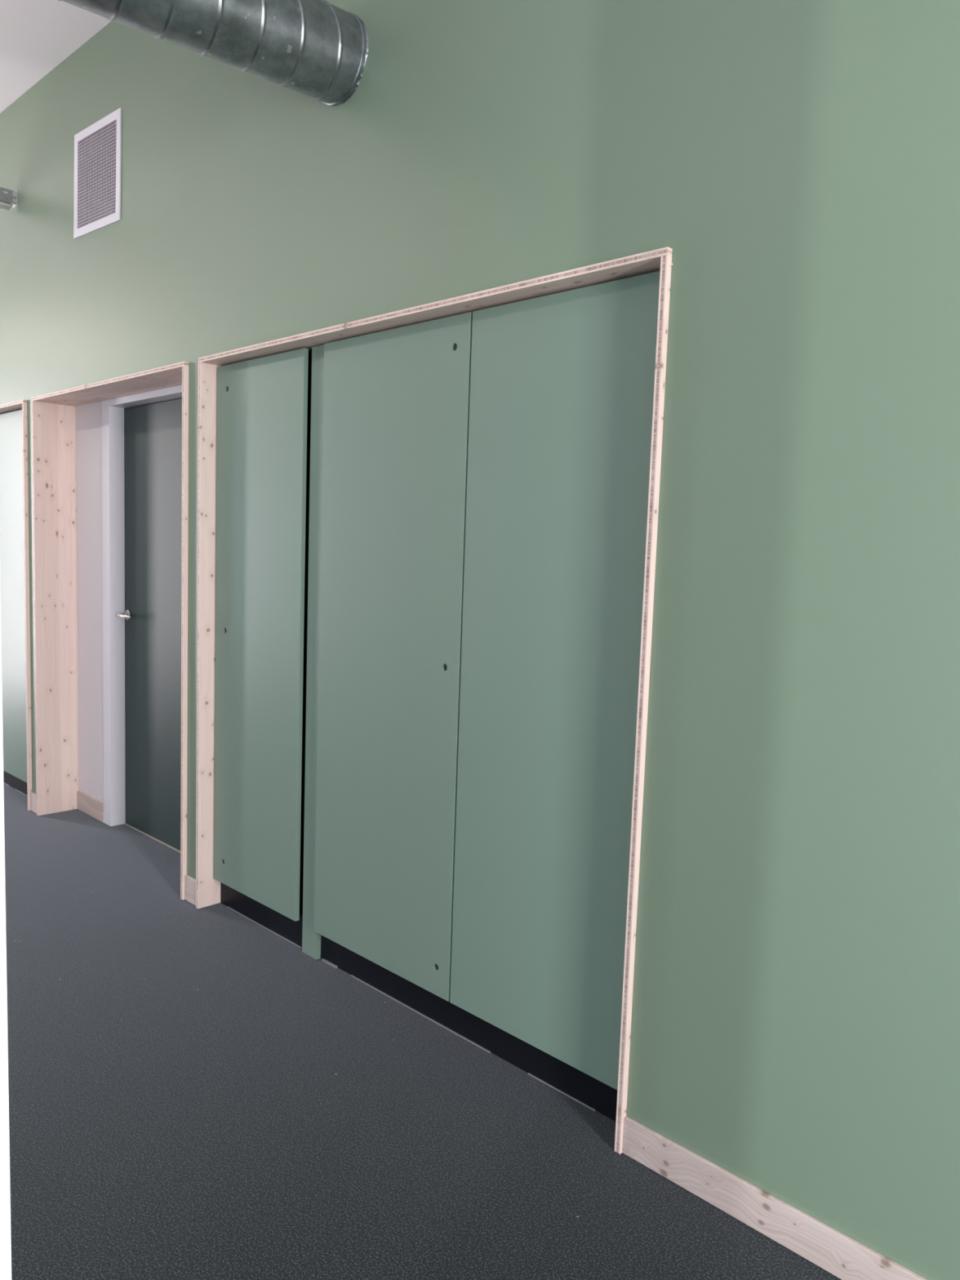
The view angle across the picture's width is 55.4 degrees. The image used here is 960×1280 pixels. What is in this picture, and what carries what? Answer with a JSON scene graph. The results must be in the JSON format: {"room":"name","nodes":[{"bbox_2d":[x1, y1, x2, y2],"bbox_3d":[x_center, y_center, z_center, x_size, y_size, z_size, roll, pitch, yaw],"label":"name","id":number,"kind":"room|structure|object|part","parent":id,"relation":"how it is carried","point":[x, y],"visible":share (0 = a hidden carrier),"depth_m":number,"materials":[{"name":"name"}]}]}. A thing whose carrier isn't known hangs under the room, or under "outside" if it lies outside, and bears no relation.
{"room":"office corridor","nodes":[
{"label":"office corridor","id":0,"kind":"room"},
{"bbox_2d":[0,588,11,1279],"bbox_3d":[-0.460,-0.421,0.594,0.344,3.683,0.150,7,8,44],"label":"wall pier","id":1,"kind":"object","parent":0,"point":[5,1195],"depth_m":0.59,"materials":[{"name":"white paint"}]},
{"bbox_2d":[0,0,111,113],"bbox_3d":[-3.554,-2.665,2.393,15.500,0.291,5.650,7,8,44],"label":"ceiling","id":2,"kind":"structure","parent":0,"point":[37,36],"depth_m":4.09,"materials":[{"name":"white paint"}]},
{"bbox_2d":[75,401,123,826],"bbox_3d":[-1.542,-0.140,4.446,1.767,2.300,0.160,7,8,44],"label":"wall","id":3,"kind":"structure","parent":0,"point":[88,416],"depth_m":4.83,"materials":[{"name":"white paint"}]},
{"bbox_2d":[76,790,104,822],"bbox_3d":[-2.099,0.897,4.929,0.337,0.102,0.012,7,8,44],"label":"baseboard","id":4,"kind":"structure","parent":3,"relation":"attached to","point":[86,803],"depth_m":4.92,"materials":[{"name":"brown wood"}]},
{"bbox_2d":[101,385,182,853],"bbox_3d":[-1.528,-0.075,4.402,1.039,2.180,0.128,7,8,44],"label":"door","id":5,"kind":"structure","parent":3,"relation":"attached to","point":[142,433],"depth_m":4.56,"materials":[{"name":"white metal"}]},
{"bbox_3d":[-1.777,-0.120,4.607,0.152,0.021,0.060,7,8,44],"label":"lever","id":6,"kind":"part","parent":5,"relation":"part of","materials":[{"name":"silver metal"}]},
{"bbox_2d":[3,783,841,1279],"bbox_3d":[-3.687,1.156,2.766,15.500,0.100,5.650,7,8,44],"label":"floor","id":7,"kind":"structure","parent":0,"point":[195,1094],"depth_m":2.36,"materials":[{"name":"carpet"}]},
{"bbox_2d":[0,409,26,795],"bbox_3d":[-3.104,-0.254,5.669,2.046,2.181,0.073,7,8,44],"label":"tall cabinet","id":8,"kind":"object","parent":7,"relation":"on","point":[11,499],"visible":0.5,"depth_m":5.18,"materials":[{"name":"grey laminate"}]},
{"bbox_2d":[213,271,660,1120],"bbox_3d":[-0.299,0.106,2.986,2.072,2.181,0.073,7,8,44],"label":"tall cabinet","id":9,"kind":"object","parent":7,"relation":"on","point":[431,535],"visible":0.99,"depth_m":2.73,"materials":[{"name":"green laminate"}]},
{"bbox_3d":[-0.845,-0.014,3.467,0.576,2.056,0.018,7,8,44],"label":"cabinet door","id":10,"kind":"part","parent":9,"relation":"part of","materials":[{"name":"green laminate"}]},
{"bbox_3d":[-0.581,0.072,3.244,0.090,2.176,0.018,7,8,44],"label":"post","id":11,"kind":"part","parent":9,"relation":"part of","materials":[{"name":"green laminate"}]},
{"bbox_3d":[-0.305,0.055,2.950,0.694,2.056,0.018,7,8,44],"label":"cabinet door","id":12,"kind":"part","parent":9,"relation":"part of","materials":[{"name":"green laminate"}]},
{"bbox_3d":[0.186,0.118,2.479,0.660,2.056,0.018,7,8,44],"label":"cabinet door","id":13,"kind":"part","parent":9,"relation":"part of","materials":[{"name":"green laminate"}]},
{"bbox_2d":[0,0,959,1279],"bbox_3d":[-1.898,-0.865,4.437,15.200,3.720,0.120,7,8,44],"label":"wall","id":14,"kind":"structure","parent":0,"point":[795,1020],"depth_m":2.03,"materials":[{"name":"green paint"}]},
{"bbox_2d":[0,186,17,210],"bbox_3d":[-3.553,-2.220,3.638,0.104,0.094,3.200,7,8,44],"label":"channel","id":15,"kind":"object","parent":14,"relation":"attached to","point":[8,201],"visible":1,"depth_m":4.73,"materials":[{"name":"silver metal"}]},
{"bbox_2d":[0,399,31,810],"bbox_3d":[-3.125,-0.262,5.646,2.082,2.199,0.138,7,8,44],"label":"trim","id":16,"kind":"structure","parent":14,"relation":"attached to","point":[20,404],"depth_m":4.89,"materials":[{"name":"brown wood"}]},
{"bbox_2d":[30,791,36,813],"bbox_3d":[-2.411,0.884,4.953,0.112,0.100,0.010,7,8,44],"label":"baseboard","id":17,"kind":"structure","parent":14,"relation":"attached to","point":[33,796],"depth_m":4.96,"materials":[{"name":"brown wood"}]},
{"bbox_2d":[73,107,121,239],"bbox_3d":[-1.720,-2.079,4.099,0.492,0.475,0.006,7,8,44],"label":"air vent","id":18,"kind":"object","parent":14,"relation":"in","point":[97,147],"visible":1,"depth_m":4.09,"materials":[{"name":"white metal"}]},
{"bbox_3d":[-1.852,-2.103,4.226,0.003,0.384,0.003,10,10,43],"label":"blade","id":19,"kind":"part","parent":18,"relation":"part of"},
{"bbox_3d":[-1.840,-2.101,4.214,0.001,0.384,0.003,10,10,43],"label":"blade","id":20,"kind":"part","parent":18,"relation":"part of","materials":[{"name":"white metal"}]},
{"bbox_3d":[-1.828,-2.099,4.202,0.001,0.384,0.003,10,10,43],"label":"blade","id":21,"kind":"part","parent":18,"relation":"part of","materials":[{"name":"white metal"}]},
{"bbox_3d":[-1.816,-2.097,4.191,0.001,0.384,0.003,10,10,43],"label":"blade","id":22,"kind":"part","parent":18,"relation":"part of","materials":[{"name":"white metal"}]},
{"bbox_3d":[-1.804,-2.095,4.180,0.001,0.384,0.003,10,10,43],"label":"blade","id":23,"kind":"part","parent":18,"relation":"part of","materials":[{"name":"white metal"}]},
{"bbox_3d":[-1.792,-2.092,4.168,0.001,0.384,0.003,10,10,43],"label":"blade","id":24,"kind":"part","parent":18,"relation":"part of","materials":[{"name":"white metal"}]},
{"bbox_3d":[-1.780,-2.090,4.157,0.001,0.384,0.003,10,10,43],"label":"blade","id":25,"kind":"part","parent":18,"relation":"part of","materials":[{"name":"white metal"}]},
{"bbox_3d":[-1.768,-2.088,4.145,0.001,0.384,0.003,10,10,43],"label":"blade","id":26,"kind":"part","parent":18,"relation":"part of","materials":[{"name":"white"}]},
{"bbox_3d":[-1.756,-2.086,4.134,0.003,0.384,0.003,10,10,43],"label":"blade","id":27,"kind":"part","parent":18,"relation":"part of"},
{"bbox_3d":[-1.744,-2.084,4.122,0.001,0.384,0.003,10,10,43],"label":"blade","id":28,"kind":"part","parent":18,"relation":"part of","materials":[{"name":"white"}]},
{"bbox_3d":[-1.732,-2.082,4.111,0.001,0.384,0.003,10,10,43],"label":"blade","id":29,"kind":"part","parent":18,"relation":"part of","materials":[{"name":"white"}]},
{"bbox_3d":[-1.720,-2.079,4.099,0.001,0.384,0.003,10,10,43],"label":"blade","id":30,"kind":"part","parent":18,"relation":"part of","materials":[{"name":"white metal"}]},
{"bbox_3d":[-1.727,-1.960,4.114,0.402,0.002,0.003,10,10,43],"label":"blade","id":31,"kind":"part","parent":18,"relation":"part of","materials":[{"name":"white metal"}]},
{"bbox_3d":[-1.728,-1.946,4.116,0.402,0.002,0.003,10,10,43],"label":"blade","id":32,"kind":"part","parent":18,"relation":"part of","materials":[{"name":"white metal"}]},
{"bbox_3d":[-1.729,-1.931,4.117,0.402,0.002,0.003,10,10,43],"label":"blade","id":33,"kind":"part","parent":18,"relation":"part of","materials":[{"name":"white metal"}]},
{"bbox_3d":[-1.730,-1.917,4.119,0.402,0.003,0.003,10,10,43],"label":"blade","id":34,"kind":"part","parent":18,"relation":"part of","materials":[{"name":"white metal"}]},
{"bbox_3d":[-1.731,-1.903,4.121,0.402,0.003,0.003,10,10,43],"label":"blade","id":35,"kind":"part","parent":18,"relation":"part of","materials":[{"name":"white metal"}]},
{"bbox_3d":[-1.710,-2.241,4.079,0.402,0.003,0.003,10,10,43],"label":"blade","id":36,"kind":"part","parent":18,"relation":"part of","materials":[{"name":"white metal"}]},
{"bbox_3d":[-1.711,-2.227,4.081,0.402,0.002,0.003,10,10,43],"label":"blade","id":37,"kind":"part","parent":18,"relation":"part of","materials":[{"name":"white metal"}]},
{"bbox_3d":[-1.712,-2.213,4.083,0.402,0.002,0.003,10,10,43],"label":"blade","id":38,"kind":"part","parent":18,"relation":"part of","materials":[{"name":"white metal"}]},
{"bbox_3d":[-1.712,-2.199,4.084,0.402,0.002,0.003,10,10,43],"label":"blade","id":39,"kind":"part","parent":18,"relation":"part of","materials":[{"name":"white metal"}]},
{"bbox_3d":[-1.713,-2.185,4.086,0.402,0.002,0.003,10,10,43],"label":"blade","id":40,"kind":"part","parent":18,"relation":"part of","materials":[{"name":"white metal"}]},
{"bbox_3d":[-1.714,-2.171,4.088,0.402,0.002,0.003,10,10,43],"label":"blade","id":41,"kind":"part","parent":18,"relation":"part of","materials":[{"name":"white metal"}]},
{"bbox_3d":[-1.715,-2.157,4.090,0.402,0.002,0.003,10,10,43],"label":"blade","id":42,"kind":"part","parent":18,"relation":"part of","materials":[{"name":"white metal"}]},
{"bbox_3d":[-1.716,-2.143,4.091,0.402,0.003,0.003,10,10,43],"label":"blade","id":43,"kind":"part","parent":18,"relation":"part of","materials":[{"name":"white metal"}]},
{"bbox_3d":[-1.717,-2.129,4.093,0.402,0.003,0.003,10,10,43],"label":"blade","id":44,"kind":"part","parent":18,"relation":"part of","materials":[{"name":"white metal"}]},
{"bbox_3d":[-1.718,-2.115,4.095,0.402,0.002,0.003,10,10,43],"label":"blade","id":45,"kind":"part","parent":18,"relation":"part of","materials":[{"name":"white metal"}]},
{"bbox_3d":[-1.718,-2.100,4.096,0.402,0.002,0.003,10,10,43],"label":"blade","id":46,"kind":"part","parent":18,"relation":"part of","materials":[{"name":"white metal"}]},
{"bbox_3d":[-1.719,-2.086,4.098,0.402,0.002,0.003,10,10,43],"label":"blade","id":47,"kind":"part","parent":18,"relation":"part of","materials":[{"name":"white metal"}]},
{"bbox_3d":[-1.720,-2.072,4.100,0.402,0.002,0.003,10,10,43],"label":"blade","id":48,"kind":"part","parent":18,"relation":"part of","materials":[{"name":"white metal"}]},
{"bbox_3d":[-1.721,-2.058,4.102,0.402,0.002,0.003,10,10,43],"label":"blade","id":49,"kind":"part","parent":18,"relation":"part of","materials":[{"name":"white metal"}]},
{"bbox_3d":[-1.722,-2.044,4.103,0.402,0.002,0.003,10,10,43],"label":"blade","id":50,"kind":"part","parent":18,"relation":"part of","materials":[{"name":"white metal"}]},
{"bbox_3d":[-1.723,-2.030,4.105,0.402,0.003,0.003,10,10,43],"label":"blade","id":51,"kind":"part","parent":18,"relation":"part of","materials":[{"name":"white metal"}]},
{"bbox_3d":[-1.724,-2.016,4.107,0.402,0.003,0.003,10,10,43],"label":"blade","id":52,"kind":"part","parent":18,"relation":"part of","materials":[{"name":"white metal"}]},
{"bbox_3d":[-1.725,-2.002,4.109,0.402,0.003,0.003,10,10,43],"label":"blade","id":53,"kind":"part","parent":18,"relation":"part of","materials":[{"name":"white metal"}]},
{"bbox_3d":[-1.725,-1.988,4.110,0.402,0.002,0.003,10,10,43],"label":"blade","id":54,"kind":"part","parent":18,"relation":"part of","materials":[{"name":"white metal"}]},
{"bbox_3d":[-1.726,-1.974,4.112,0.402,0.002,0.003,10,10,43],"label":"blade","id":55,"kind":"part","parent":18,"relation":"part of","materials":[{"name":"white metal"}]},
{"bbox_3d":[-1.709,-2.256,4.077,0.402,0.003,0.003,10,10,43],"label":"blade","id":56,"kind":"part","parent":18,"relation":"part of","materials":[{"name":"white metal"}]},
{"bbox_3d":[-1.708,-2.077,4.088,0.001,0.384,0.003,10,10,43],"label":"blade","id":57,"kind":"part","parent":18,"relation":"part of","materials":[{"name":"white metal"}]},
{"bbox_3d":[-1.696,-2.075,4.076,0.001,0.384,0.003,10,10,43],"label":"blade","id":58,"kind":"part","parent":18,"relation":"part of","materials":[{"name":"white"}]},
{"bbox_3d":[-1.683,-2.073,4.065,0.001,0.384,0.003,10,10,43],"label":"blade","id":59,"kind":"part","parent":18,"relation":"part of","materials":[{"name":"white metal"}]},
{"bbox_3d":[-1.671,-2.071,4.053,0.001,0.384,0.003,10,10,43],"label":"blade","id":60,"kind":"part","parent":18,"relation":"part of","materials":[{"name":"white metal"}]},
{"bbox_3d":[-1.659,-2.069,4.042,0.003,0.384,0.003,10,10,43],"label":"blade","id":61,"kind":"part","parent":18,"relation":"part of","materials":[{"name":"white metal"}]},
{"bbox_3d":[-1.647,-2.067,4.031,0.001,0.384,0.003,10,10,43],"label":"blade","id":62,"kind":"part","parent":18,"relation":"part of","materials":[{"name":"white metal"}]},
{"bbox_3d":[-1.635,-2.064,4.019,0.001,0.384,0.003,10,10,43],"label":"blade","id":63,"kind":"part","parent":18,"relation":"part of","materials":[{"name":"white metal"}]},
{"bbox_3d":[-1.623,-2.062,4.008,0.001,0.384,0.003,10,10,43],"label":"blade","id":64,"kind":"part","parent":18,"relation":"part of","materials":[{"name":"white metal"}]},
{"bbox_3d":[-1.611,-2.060,3.996,0.001,0.384,0.003,10,10,43],"label":"blade","id":65,"kind":"part","parent":18,"relation":"part of","materials":[{"name":"white metal"}]},
{"bbox_3d":[-1.599,-2.058,3.985,0.001,0.384,0.003,10,10,43],"label":"blade","id":66,"kind":"part","parent":18,"relation":"part of","materials":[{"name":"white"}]},
{"bbox_3d":[-1.587,-2.056,3.973,0.001,0.384,0.003,10,10,43],"label":"blade","id":67,"kind":"part","parent":18,"relation":"part of","materials":[{"name":"white metal"}]},
{"bbox_2d":[31,361,188,899],"bbox_3d":[-1.699,-0.085,4.337,1.583,2.199,0.218,7,8,44],"label":"trim","id":68,"kind":"structure","parent":14,"relation":"attached to","point":[53,414],"depth_m":4.83,"materials":[{"name":"brown wood"}]},
{"bbox_2d":[184,874,195,905],"bbox_3d":[-1.193,1.038,3.787,0.109,0.106,0.010,7,8,44],"label":"baseboard","id":69,"kind":"structure","parent":14,"relation":"attached to","point":[189,882],"depth_m":3.79,"materials":[{"name":"brown wood"}]},
{"bbox_2d":[57,0,368,106],"bbox_3d":[-1.581,-1.690,1.768,3.209,0.396,0.264,-3,8,-44],"label":"spiral duct","id":70,"kind":"object","parent":14,"relation":"attached to","point":[317,50],"visible":1,"depth_m":2.61,"materials":[{"name":"silver metal"}]},
{"bbox_2d":[195,246,672,1154],"bbox_3d":[-0.318,0.098,2.961,2.114,2.199,0.138,7,8,44],"label":"trim","id":71,"kind":"structure","parent":14,"relation":"attached to","point":[207,888],"depth_m":2.64,"materials":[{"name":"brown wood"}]},
{"bbox_2d":[622,1115,927,1279],"bbox_3d":[1.856,1.435,0.870,4.152,0.094,0.010,7,8,44],"label":"baseboard","id":72,"kind":"structure","parent":14,"relation":"attached to","point":[842,1256],"depth_m":2.04,"materials":[{"name":"brown wood"}]}
]}

